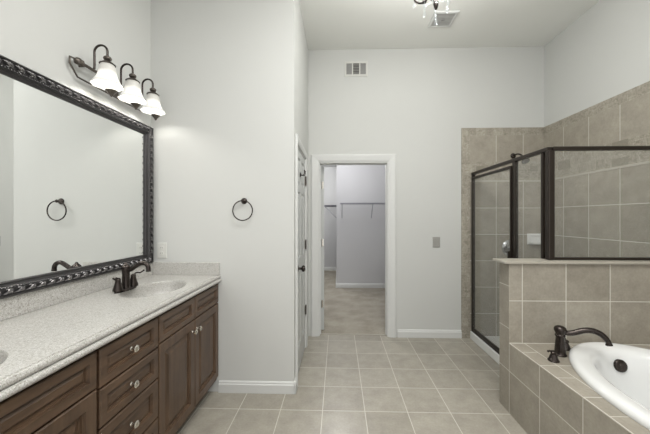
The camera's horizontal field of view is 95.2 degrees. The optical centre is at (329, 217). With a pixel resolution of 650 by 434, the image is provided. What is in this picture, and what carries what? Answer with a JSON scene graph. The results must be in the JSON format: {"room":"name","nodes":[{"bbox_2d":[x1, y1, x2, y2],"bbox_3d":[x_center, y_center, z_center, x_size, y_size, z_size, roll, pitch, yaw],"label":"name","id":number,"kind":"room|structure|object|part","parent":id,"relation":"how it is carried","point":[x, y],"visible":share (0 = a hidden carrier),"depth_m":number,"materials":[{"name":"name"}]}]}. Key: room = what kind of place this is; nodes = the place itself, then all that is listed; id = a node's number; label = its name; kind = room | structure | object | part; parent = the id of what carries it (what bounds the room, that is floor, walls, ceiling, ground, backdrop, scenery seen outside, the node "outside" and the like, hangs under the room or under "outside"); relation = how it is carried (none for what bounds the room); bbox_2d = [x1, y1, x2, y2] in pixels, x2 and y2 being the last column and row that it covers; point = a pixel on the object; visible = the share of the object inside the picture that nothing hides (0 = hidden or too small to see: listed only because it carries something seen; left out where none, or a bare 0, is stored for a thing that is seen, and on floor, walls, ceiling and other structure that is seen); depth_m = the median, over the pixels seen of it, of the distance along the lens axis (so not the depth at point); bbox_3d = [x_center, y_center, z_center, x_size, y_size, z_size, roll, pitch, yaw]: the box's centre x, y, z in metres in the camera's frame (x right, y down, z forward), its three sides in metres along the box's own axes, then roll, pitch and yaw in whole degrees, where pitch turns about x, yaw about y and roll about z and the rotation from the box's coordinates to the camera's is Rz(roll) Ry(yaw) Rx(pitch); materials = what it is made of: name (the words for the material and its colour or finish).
{"room":"bathroom","nodes":[
{"label":"bathroom","id":0,"kind":"room"},
{"bbox_2d":[0,0,150,126],"bbox_3d":[-1.551,-0.287,0.477,0.100,3.375,4.060,0,0,2],"label":"wall","id":1,"kind":"structure","parent":0,"point":[40,36],"depth_m":1.75,"materials":[{"name":"paint"}]},
{"bbox_2d":[0,263,151,320],"bbox_3d":[-1.463,0.410,1.397,0.020,0.100,2.014,0,0,2],"label":"backsplash","id":2,"kind":"structure","parent":1,"relation":"attached to","point":[13,306],"depth_m":1.58,"materials":[{"name":"stone"}]},
{"bbox_2d":[0,55,153,298],"bbox_3d":[-1.447,-0.178,1.405,0.051,1.074,1.952,0,0,2],"label":"wall mirror","id":3,"kind":"object","parent":1,"relation":"attached to","point":[77,171],"visible":0.98,"depth_m":1.63,"materials":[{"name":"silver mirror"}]},
{"bbox_3d":[-1.431,0.331,1.406,0.018,0.027,1.889,0,0,2],"label":"carved trim","id":4,"kind":"part","parent":3,"relation":"part of","materials":[{"name":"grey metal"}]},
{"bbox_3d":[-1.431,-0.686,1.406,0.018,0.027,1.889,0,0,2],"label":"carved trim","id":5,"kind":"part","parent":3,"relation":"part of","materials":[{"name":"grey metal"}]},
{"bbox_3d":[-1.438,0.314,1.405,0.006,0.007,1.890,0,0,2],"label":"bead trim","id":6,"kind":"part","parent":3,"relation":"part of","materials":[{"name":"grey metal"}]},
{"bbox_3d":[-1.438,-0.669,1.405,0.006,0.007,1.890,0,0,2],"label":"bead trim","id":7,"kind":"part","parent":3,"relation":"part of","materials":[{"name":"grey metal"}]},
{"bbox_3d":[-1.410,-0.178,2.335,0.006,0.954,0.006,0,0,2],"label":"bead trim","id":8,"kind":"part","parent":3,"relation":"part of","materials":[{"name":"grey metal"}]},
{"bbox_3d":[-1.402,-0.179,2.351,0.018,0.951,0.027,0,0,2],"label":"carved trim","id":9,"kind":"part","parent":3,"relation":"part of","materials":[{"name":"grey metal"}]},
{"bbox_2d":[68,44,165,120],"bbox_3d":[-1.340,-0.878,1.984,0.230,0.306,0.677,0,0,2],"label":"vanity light","id":10,"kind":"object","parent":1,"relation":"attached to","point":[106,78],"visible":1,"depth_m":1.93,"materials":[{"name":"white glass"}]},
{"bbox_3d":[-1.358,-0.958,1.768,0.092,0.146,0.012,0,0,2],"label":"arm","id":11,"kind":"part","parent":10,"relation":"part of","materials":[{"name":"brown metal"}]},
{"bbox_3d":[-1.434,-0.854,1.987,0.010,0.106,0.677,0,0,2],"label":"backplate frame","id":12,"kind":"part","parent":10,"relation":"part of","materials":[{"name":"brown metal"}]},
{"bbox_3d":[-1.318,-0.848,1.766,0.163,0.129,0.163,0,0,-21],"label":"lamp shade","id":13,"kind":"part","parent":10,"relation":"part of","materials":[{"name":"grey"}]},
{"bbox_3d":[-1.351,-0.958,1.984,0.092,0.146,0.012,0,0,2],"label":"arm","id":14,"kind":"part","parent":10,"relation":"part of","materials":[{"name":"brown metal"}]},
{"bbox_3d":[-1.311,-0.848,1.983,0.163,0.129,0.163,0,0,24],"label":"lamp shade","id":15,"kind":"part","parent":10,"relation":"part of","materials":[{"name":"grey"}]},
{"bbox_3d":[-1.345,-0.958,2.201,0.092,0.146,0.012,0,0,2],"label":"arm","id":16,"kind":"part","parent":10,"relation":"part of","materials":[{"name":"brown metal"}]},
{"bbox_3d":[-1.305,-0.848,2.200,0.163,0.129,0.163,0,0,-21],"label":"lamp shade","id":17,"kind":"part","parent":10,"relation":"part of","materials":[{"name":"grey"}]},
{"bbox_2d":[151,0,281,391],"bbox_3d":[-0.910,-0.287,2.438,1.065,3.375,0.100,0,0,2],"label":"wall","id":18,"kind":"structure","parent":0,"point":[216,65],"depth_m":2.38,"materials":[{"name":"paint"}]},
{"bbox_2d":[157,243,166,257],"bbox_3d":[-1.350,0.266,2.396,0.080,0.124,0.010,0,0,2],"label":"outlet plate","id":19,"kind":"object","parent":18,"relation":"attached to","point":[161,247],"visible":1,"depth_m":2.40,"materials":[{"name":"white plastic"}]},
{"bbox_2d":[232,198,252,220],"bbox_3d":[-0.682,-0.065,2.357,0.166,0.184,0.048,0,0,2],"label":"towel ring","id":20,"kind":"object","parent":18,"relation":"attached to","point":[243,200],"visible":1,"depth_m":2.34,"materials":[{"name":"brown metal"}]},
{"bbox_2d":[218,380,295,393],"bbox_3d":[-0.574,1.354,2.370,0.621,0.092,0.016,0,0,2],"label":"baseboard","id":21,"kind":"structure","parent":18,"relation":"attached to","point":[224,386],"depth_m":2.36,"materials":[{"name":"white wood"}]},
{"bbox_2d":[282,0,307,380],"bbox_3d":[-0.312,-0.287,2.941,0.100,3.375,1.140,0,0,2],"label":"wall","id":22,"kind":"structure","parent":0,"point":[294,42],"depth_m":2.37,"materials":[{"name":"paint"}]},
{"bbox_2d":[296,134,307,386],"bbox_3d":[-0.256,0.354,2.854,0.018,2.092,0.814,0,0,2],"label":"trim","id":23,"kind":"structure","parent":22,"relation":"attached to","point":[298,141],"depth_m":2.45,"materials":[{"name":"white wood"}]},
{"bbox_2d":[298,149,306,371],"bbox_3d":[-0.250,0.387,2.859,0.106,2.002,0.670,0,0,2],"label":"door","id":24,"kind":"structure","parent":22,"relation":"in","point":[302,181],"depth_m":2.88,"materials":[{"name":"paint"}]},
{"bbox_3d":[-0.241,0.445,2.588,0.071,0.066,0.066,0,0,2],"label":"knob","id":25,"kind":"part","parent":24,"relation":"part of","materials":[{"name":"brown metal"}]},
{"bbox_2d":[324,167,336,266],"bbox_3d":[-0.229,0.035,7.890,0.870,2.730,0.100,0,0,2],"label":"wall","id":26,"kind":"structure","parent":0,"point":[330,173],"depth_m":7.83,"materials":[{"name":"paint"}]},
{"bbox_2d":[324,267,336,270],"bbox_3d":[-0.230,1.354,7.832,0.870,0.092,0.016,0,0,2],"label":"baseboard","id":27,"kind":"structure","parent":26,"relation":"attached to","point":[325,268],"depth_m":7.82,"materials":[{"name":"white wood"}]},
{"bbox_2d":[324,205,336,217],"bbox_3d":[0.038,-0.133,7.212,0.293,0.294,1.223,0,0,2],"label":"wire shelf","id":28,"kind":"object","parent":26,"relation":"attached to","point":[325,206],"visible":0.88,"depth_m":7.40,"materials":[{"name":"white metal"}]},
{"bbox_2d":[176,271,526,433],"bbox_3d":[0.527,1.448,3.186,4.092,0.104,9.600,0,0,2],"label":"floor","id":29,"kind":"structure","parent":0,"point":[348,384],"depth_m":2.39,"materials":[{"name":"tile"}]},
{"bbox_2d":[0,351,95,433],"bbox_3d":[-1.193,0.958,0.797,0.590,0.885,0.798,0,0,2],"label":"vanity cabinet","id":30,"kind":"object","parent":29,"relation":"on","point":[63,401],"visible":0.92,"depth_m":1.02,"materials":[{"name":"brown wood"}]},
{"bbox_3d":[-0.937,0.976,0.986,0.020,0.584,0.389,0,0,2],"label":"door","id":31,"kind":"part","parent":30,"relation":"part of","materials":[{"name":"brown wood"}]},
{"bbox_2d":[94,317,157,433],"bbox_3d":[-1.175,0.958,1.396,0.590,0.885,0.396,0,0,2],"label":"base cabinet","id":32,"kind":"object","parent":29,"relation":"on","point":[126,389],"visible":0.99,"depth_m":1.36,"materials":[{"name":"brown wood"}]},
{"bbox_3d":[-0.925,0.959,1.389,0.020,0.200,0.388,0,0,2],"label":"drawer","id":33,"kind":"part","parent":32,"relation":"part of","materials":[{"name":"brown wood"}]},
{"bbox_3d":[-0.925,0.773,1.389,0.020,0.155,0.388,0,0,2],"label":"drawer","id":34,"kind":"part","parent":32,"relation":"part of","materials":[{"name":"brown wood"}]},
{"bbox_3d":[-0.925,0.610,1.389,0.020,0.156,0.388,0,0,2],"label":"drawer","id":35,"kind":"part","parent":32,"relation":"part of","materials":[{"name":"brown wood"}]},
{"bbox_3d":[-0.898,0.954,1.371,0.035,0.033,0.033,0,0,2],"label":"knob","id":36,"kind":"part","parent":32,"relation":"part of","materials":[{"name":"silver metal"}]},
{"bbox_3d":[-0.898,0.605,1.371,0.035,0.033,0.033,0,0,2],"label":"knob","id":37,"kind":"part","parent":32,"relation":"part of","materials":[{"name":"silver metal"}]},
{"bbox_3d":[-0.898,0.768,1.371,0.035,0.033,0.033,0,0,2],"label":"knob","id":38,"kind":"part","parent":32,"relation":"part of","materials":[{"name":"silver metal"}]},
{"bbox_3d":[-0.925,1.167,1.389,0.020,0.201,0.388,0,0,2],"label":"drawer","id":39,"kind":"part","parent":32,"relation":"part of","materials":[{"name":"brown wood"}]},
{"bbox_2d":[156,284,217,433],"bbox_3d":[-1.157,0.958,1.995,0.590,0.885,0.798,0,0,2],"label":"vanity cabinet","id":40,"kind":"object","parent":29,"relation":"on","point":[187,347],"visible":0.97,"depth_m":1.88,"materials":[{"name":"brown wood"}]},
{"bbox_2d":[0,262,221,401],"bbox_3d":[-1.183,0.486,1.388,0.579,0.253,2.014,0,0,2],"label":"countertop","id":41,"kind":"structure","parent":40,"relation":"on","point":[43,332],"depth_m":1.39,"materials":[{"name":"stone"}]},
{"bbox_2d":[112,261,150,293],"bbox_3d":[-1.265,0.367,1.883,0.208,0.186,0.204,0,0,-44],"label":"faucet","id":42,"kind":"object","parent":41,"relation":"on","point":[129,282],"visible":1,"depth_m":1.87,"materials":[{"name":"brown metal"}]},
{"bbox_3d":[-1.291,0.408,1.817,0.058,0.079,0.058,0,0,2],"label":"handle","id":43,"kind":"part","parent":42,"relation":"part of","materials":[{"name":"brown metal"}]},
{"bbox_3d":[-1.289,0.451,1.885,0.060,0.018,0.186,0,0,2],"label":"plate","id":44,"kind":"part","parent":42,"relation":"part of","materials":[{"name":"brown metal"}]},
{"bbox_3d":[-1.287,0.408,1.952,0.058,0.079,0.058,0,0,2],"label":"handle","id":45,"kind":"part","parent":42,"relation":"part of","materials":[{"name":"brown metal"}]},
{"bbox_3d":[-1.204,0.309,1.882,0.152,0.072,0.029,0,0,2],"label":"spout","id":46,"kind":"part","parent":42,"relation":"part of","materials":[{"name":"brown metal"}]},
{"bbox_3d":[-0.913,0.976,1.789,0.020,0.584,0.393,0,0,2],"label":"door","id":47,"kind":"part","parent":40,"relation":"part of","materials":[{"name":"brown wood"}]},
{"bbox_3d":[-0.913,0.604,1.789,0.020,0.144,0.393,0,0,2],"label":"drawer","id":48,"kind":"part","parent":40,"relation":"part of","materials":[{"name":"brown wood"}]},
{"bbox_3d":[-0.901,0.604,2.183,0.020,0.144,0.389,0,0,2],"label":"drawer","id":49,"kind":"part","parent":40,"relation":"part of","materials":[{"name":"brown wood"}]},
{"bbox_3d":[-0.901,0.976,2.183,0.020,0.584,0.389,0,0,2],"label":"door","id":50,"kind":"part","parent":40,"relation":"part of","materials":[{"name":"brown wood"}]},
{"bbox_2d":[470,331,498,363],"bbox_3d":[2.032,1.356,2.831,0.838,0.088,1.194,0,0,2],"label":"shower pan","id":51,"kind":"object","parent":29,"relation":"on","point":[493,354],"visible":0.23,"depth_m":3.18,"materials":[{"name":"white ceramic"}]},
{"bbox_2d":[471,146,649,353],"bbox_3d":[2.025,0.396,2.791,0.850,1.832,1.275,0,0,2],"label":"shower enclosure","id":52,"kind":"object","parent":51,"relation":"on","point":[548,153],"visible":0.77,"depth_m":2.26,"materials":[{"name":"brown metal"}]},
{"bbox_3d":[1.646,1.303,2.840,0.036,0.018,1.144,0,0,2],"label":"sill","id":53,"kind":"part","parent":52,"relation":"part of","materials":[{"name":"brown metal"}]},
{"bbox_3d":[1.631,0.411,3.024,0.020,1.742,0.769,0,0,2],"label":"glass door","id":54,"kind":"part","parent":52,"relation":"part of","materials":[{"name":"clear glass"}]},
{"bbox_3d":[1.639,0.410,2.615,0.032,1.804,0.040,0,0,2],"label":"post","id":55,"kind":"part","parent":52,"relation":"part of","materials":[{"name":"brown metal"}]},
{"bbox_3d":[1.628,0.410,2.257,0.028,1.804,0.022,0,0,2],"label":"post","id":56,"kind":"part","parent":52,"relation":"part of","materials":[{"name":"brown metal"}]},
{"bbox_3d":[1.626,-0.090,2.187,0.044,0.804,0.044,0,0,2],"label":"corner post","id":57,"kind":"part","parent":52,"relation":"part of","materials":[{"name":"brown metal"}]},
{"bbox_3d":[2.029,0.302,2.175,0.761,0.020,0.028,0,0,2],"label":"sill","id":58,"kind":"part","parent":52,"relation":"part of","materials":[{"name":"brown metal"}]},
{"bbox_2d":[509,343,649,433],"bbox_3d":[1.831,1.149,1.179,1.140,0.501,1.867,0,0,2],"label":"tub surround","id":59,"kind":"object","parent":29,"relation":"on","point":[546,397],"visible":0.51,"depth_m":1.72,"materials":[{"name":"tile"}]},
{"bbox_2d":[547,325,612,362],"bbox_3d":[1.566,0.798,1.948,0.391,0.201,0.242,0,0,2],"label":"tub faucet","id":60,"kind":"object","parent":59,"relation":"on","point":[562,345],"visible":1,"depth_m":1.91,"materials":[{"name":"brown metal"}]},
{"bbox_3d":[1.409,0.867,1.864,0.064,0.064,0.063,0,0,2],"label":"handle","id":61,"kind":"part","parent":60,"relation":"part of","materials":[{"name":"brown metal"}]},
{"bbox_3d":[1.512,0.802,1.944,0.074,0.193,0.074,0,0,2],"label":"spout","id":62,"kind":"part","parent":60,"relation":"part of","materials":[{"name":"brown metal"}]},
{"bbox_3d":[1.618,0.867,2.030,0.064,0.064,0.063,0,0,2],"label":"handle","id":63,"kind":"part","parent":60,"relation":"part of","materials":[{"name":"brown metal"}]},
{"bbox_3d":[1.638,0.748,1.889,0.258,0.100,0.038,0,0,23],"label":"spout","id":64,"kind":"part","parent":60,"relation":"part of","materials":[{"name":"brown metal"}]},
{"bbox_2d":[568,342,649,429],"bbox_3d":[1.832,1.097,1.321,0.965,0.477,1.520,0,0,2],"label":"bathtub","id":65,"kind":"object","parent":59,"relation":"in","point":[619,373],"visible":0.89,"depth_m":1.87,"materials":[{"name":"white ceramic"}]},
{"bbox_3d":[1.878,0.957,1.917,0.078,0.080,0.042,0,0,2],"label":"overflow plate","id":66,"kind":"part","parent":65,"relation":"part of","materials":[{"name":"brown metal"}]},
{"bbox_2d":[337,165,384,282],"bbox_3d":[0.941,0.035,6.850,1.530,2.730,1.910,0,0,2],"label":"wall","id":67,"kind":"structure","parent":0,"point":[360,237],"depth_m":5.91,"materials":[{"name":"paint"}]},
{"bbox_2d":[336,283,384,287],"bbox_3d":[0.904,1.354,5.888,1.546,0.092,0.016,0,0,2],"label":"baseboard","id":68,"kind":"structure","parent":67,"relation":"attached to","point":[338,285],"depth_m":5.89,"materials":[{"name":"white wood"}]},
{"bbox_2d":[340,203,384,217],"bbox_3d":[0.938,-0.133,5.741,1.453,0.294,0.303,0,0,2],"label":"wire shelf","id":69,"kind":"object","parent":67,"relation":"attached to","point":[342,204],"visible":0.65,"depth_m":5.68,"materials":[{"name":"white metal"}]},
{"bbox_2d":[308,46,543,337],"bbox_3d":[1.120,-0.287,3.521,2.927,3.375,0.135,0,0,2],"label":"wall","id":70,"kind":"structure","parent":0,"point":[446,115],"depth_m":3.46,"materials":[{"name":"paint"}]},
{"bbox_2d":[321,166,323,329],"bbox_3d":[-0.086,0.376,4.043,0.036,2.020,0.780,0,0,-1],"label":"door","id":71,"kind":"structure","parent":70,"relation":"in","point":[322,167],"depth_m":3.67,"materials":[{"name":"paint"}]},
{"bbox_2d":[311,154,395,337],"bbox_3d":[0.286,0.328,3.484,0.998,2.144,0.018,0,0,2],"label":"trim","id":72,"kind":"structure","parent":70,"relation":"attached to","point":[315,158],"depth_m":3.48,"materials":[{"name":"white wood"}]},
{"bbox_2d":[320,333,386,335],"bbox_3d":[0.287,1.396,3.544,0.792,0.008,0.022,0,0,2],"label":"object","id":73,"kind":"structure","parent":70,"relation":"attached to","point":[321,333],"depth_m":3.53,"materials":[{"name":"stone"}]},
{"bbox_2d":[344,61,367,76],"bbox_3d":[0.317,-1.745,3.487,0.272,0.174,0.010,0,0,2],"label":"air vent","id":74,"kind":"object","parent":70,"relation":"in","point":[351,68],"visible":1,"depth_m":3.48,"materials":[{"name":"metal"}]},
{"bbox_2d":[398,329,461,337],"bbox_3d":[1.169,1.354,3.458,0.735,0.092,0.016,0,0,2],"label":"baseboard","id":75,"kind":"structure","parent":70,"relation":"attached to","point":[402,333],"depth_m":3.45,"materials":[{"name":"white wood"}]},
{"bbox_2d":[433,237,439,247],"bbox_3d":[1.250,0.288,3.457,0.086,0.124,0.012,0,0,2],"label":"light switch","id":76,"kind":"object","parent":70,"relation":"attached to","point":[436,240],"visible":1,"depth_m":3.46,"materials":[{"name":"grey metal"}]},
{"bbox_3d":[2.056,0.492,3.434,0.850,1.815,0.012,0,0,2],"label":"tile panel","id":77,"kind":"part","parent":70,"relation":"part of","materials":[{"name":"beige tile"}]},
{"bbox_2d":[502,240,509,254],"bbox_3d":[2.088,0.350,3.402,0.190,0.189,0.051,0,0,2],"label":"shower valve","id":78,"kind":"object","parent":70,"relation":"attached to","point":[506,245],"visible":0.3,"depth_m":3.42,"materials":[{"name":"silver metal"}]},
{"bbox_3d":[2.056,-0.796,3.434,0.850,0.304,0.012,0,0,2],"label":"tile panel","id":79,"kind":"part","parent":70,"relation":"part of","materials":[{"name":"beige tile"}]},
{"bbox_2d":[510,153,529,163],"bbox_3d":[2.120,-0.662,3.296,0.080,0.160,0.259,0,0,2],"label":"sprayer","id":80,"kind":"object","parent":70,"relation":"attached to","point":[512,155],"visible":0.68,"depth_m":3.27,"materials":[{"name":"brown metal"}]},
{"bbox_2d":[527,234,540,243],"bbox_3d":[2.369,0.247,3.381,0.176,0.125,0.075,0,0,2],"label":"soap dish","id":81,"kind":"object","parent":70,"relation":"attached to","point":[531,238],"visible":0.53,"depth_m":3.41,"materials":[{"name":"white ceramic"}]},
{"bbox_2d":[300,0,598,49],"bbox_3d":[0.459,-2.025,0.937,4.092,0.100,5.100,0,0,2],"label":"ceiling","id":82,"kind":"structure","parent":0,"point":[328,24],"depth_m":3.01,"materials":[{"name":"paint"}]},
{"bbox_2d":[414,0,445,17],"bbox_3d":[0.719,-1.633,1.999,0.385,0.684,0.384,0,0,2],"label":"chandelier","id":83,"kind":"object","parent":82,"relation":"hanging from","point":[435,4],"visible":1,"depth_m":2.04,"materials":[{"name":"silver metal"}]},
{"bbox_3d":[0.655,-1.530,2.066,0.156,0.100,0.031,0,0,40],"label":"arm","id":84,"kind":"part","parent":83,"relation":"part of","materials":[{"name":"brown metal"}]},
{"bbox_3d":[0.719,-1.615,1.999,0.072,0.440,0.072,0,0,2],"label":"stem","id":85,"kind":"part","parent":83,"relation":"part of","materials":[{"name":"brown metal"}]},
{"bbox_2d":[428,10,459,26],"bbox_3d":[1.131,-1.966,2.950,0.235,0.016,0.235,0,0,2],"label":"exhaust fan","id":86,"kind":"object","parent":82,"relation":"attached to","point":[439,18],"visible":1,"depth_m":2.93,"materials":[{"name":"white plastic"}]},
{"bbox_2d":[431,14,454,25],"bbox_3d":[1.131,-1.962,2.949,0.179,0.007,0.169,0,0,2],"label":"grille","id":87,"kind":"object","parent":86,"relation":"attached to","point":[437,19],"depth_m":2.95,"materials":[{"name":"white plastic"}]},
{"bbox_2d":[493,258,649,411],"bbox_3d":[1.845,0.856,2.174,1.195,1.088,0.167,0,0,2],"label":"wall","id":88,"kind":"structure","parent":0,"point":[611,297],"depth_m":2.12,"materials":[{"name":"tile"}]},
{"bbox_2d":[544,0,649,256],"bbox_3d":[2.447,-0.287,0.877,0.115,3.375,5.100,0,0,2],"label":"wall","id":89,"kind":"structure","parent":0,"point":[597,69],"depth_m":2.67,"materials":[{"name":"paint"}]},
{"bbox_3d":[2.425,-0.796,1.772,0.012,0.304,3.288,0,0,2],"label":"tile panel","id":90,"kind":"part","parent":89,"relation":"part of","materials":[{"name":"beige tile"}]},
{"bbox_3d":[2.425,0.492,1.772,0.012,1.815,3.288,0,0,2],"label":"tile panel","id":91,"kind":"part","parent":89,"relation":"part of","materials":[{"name":"beige tile"}]}
]}

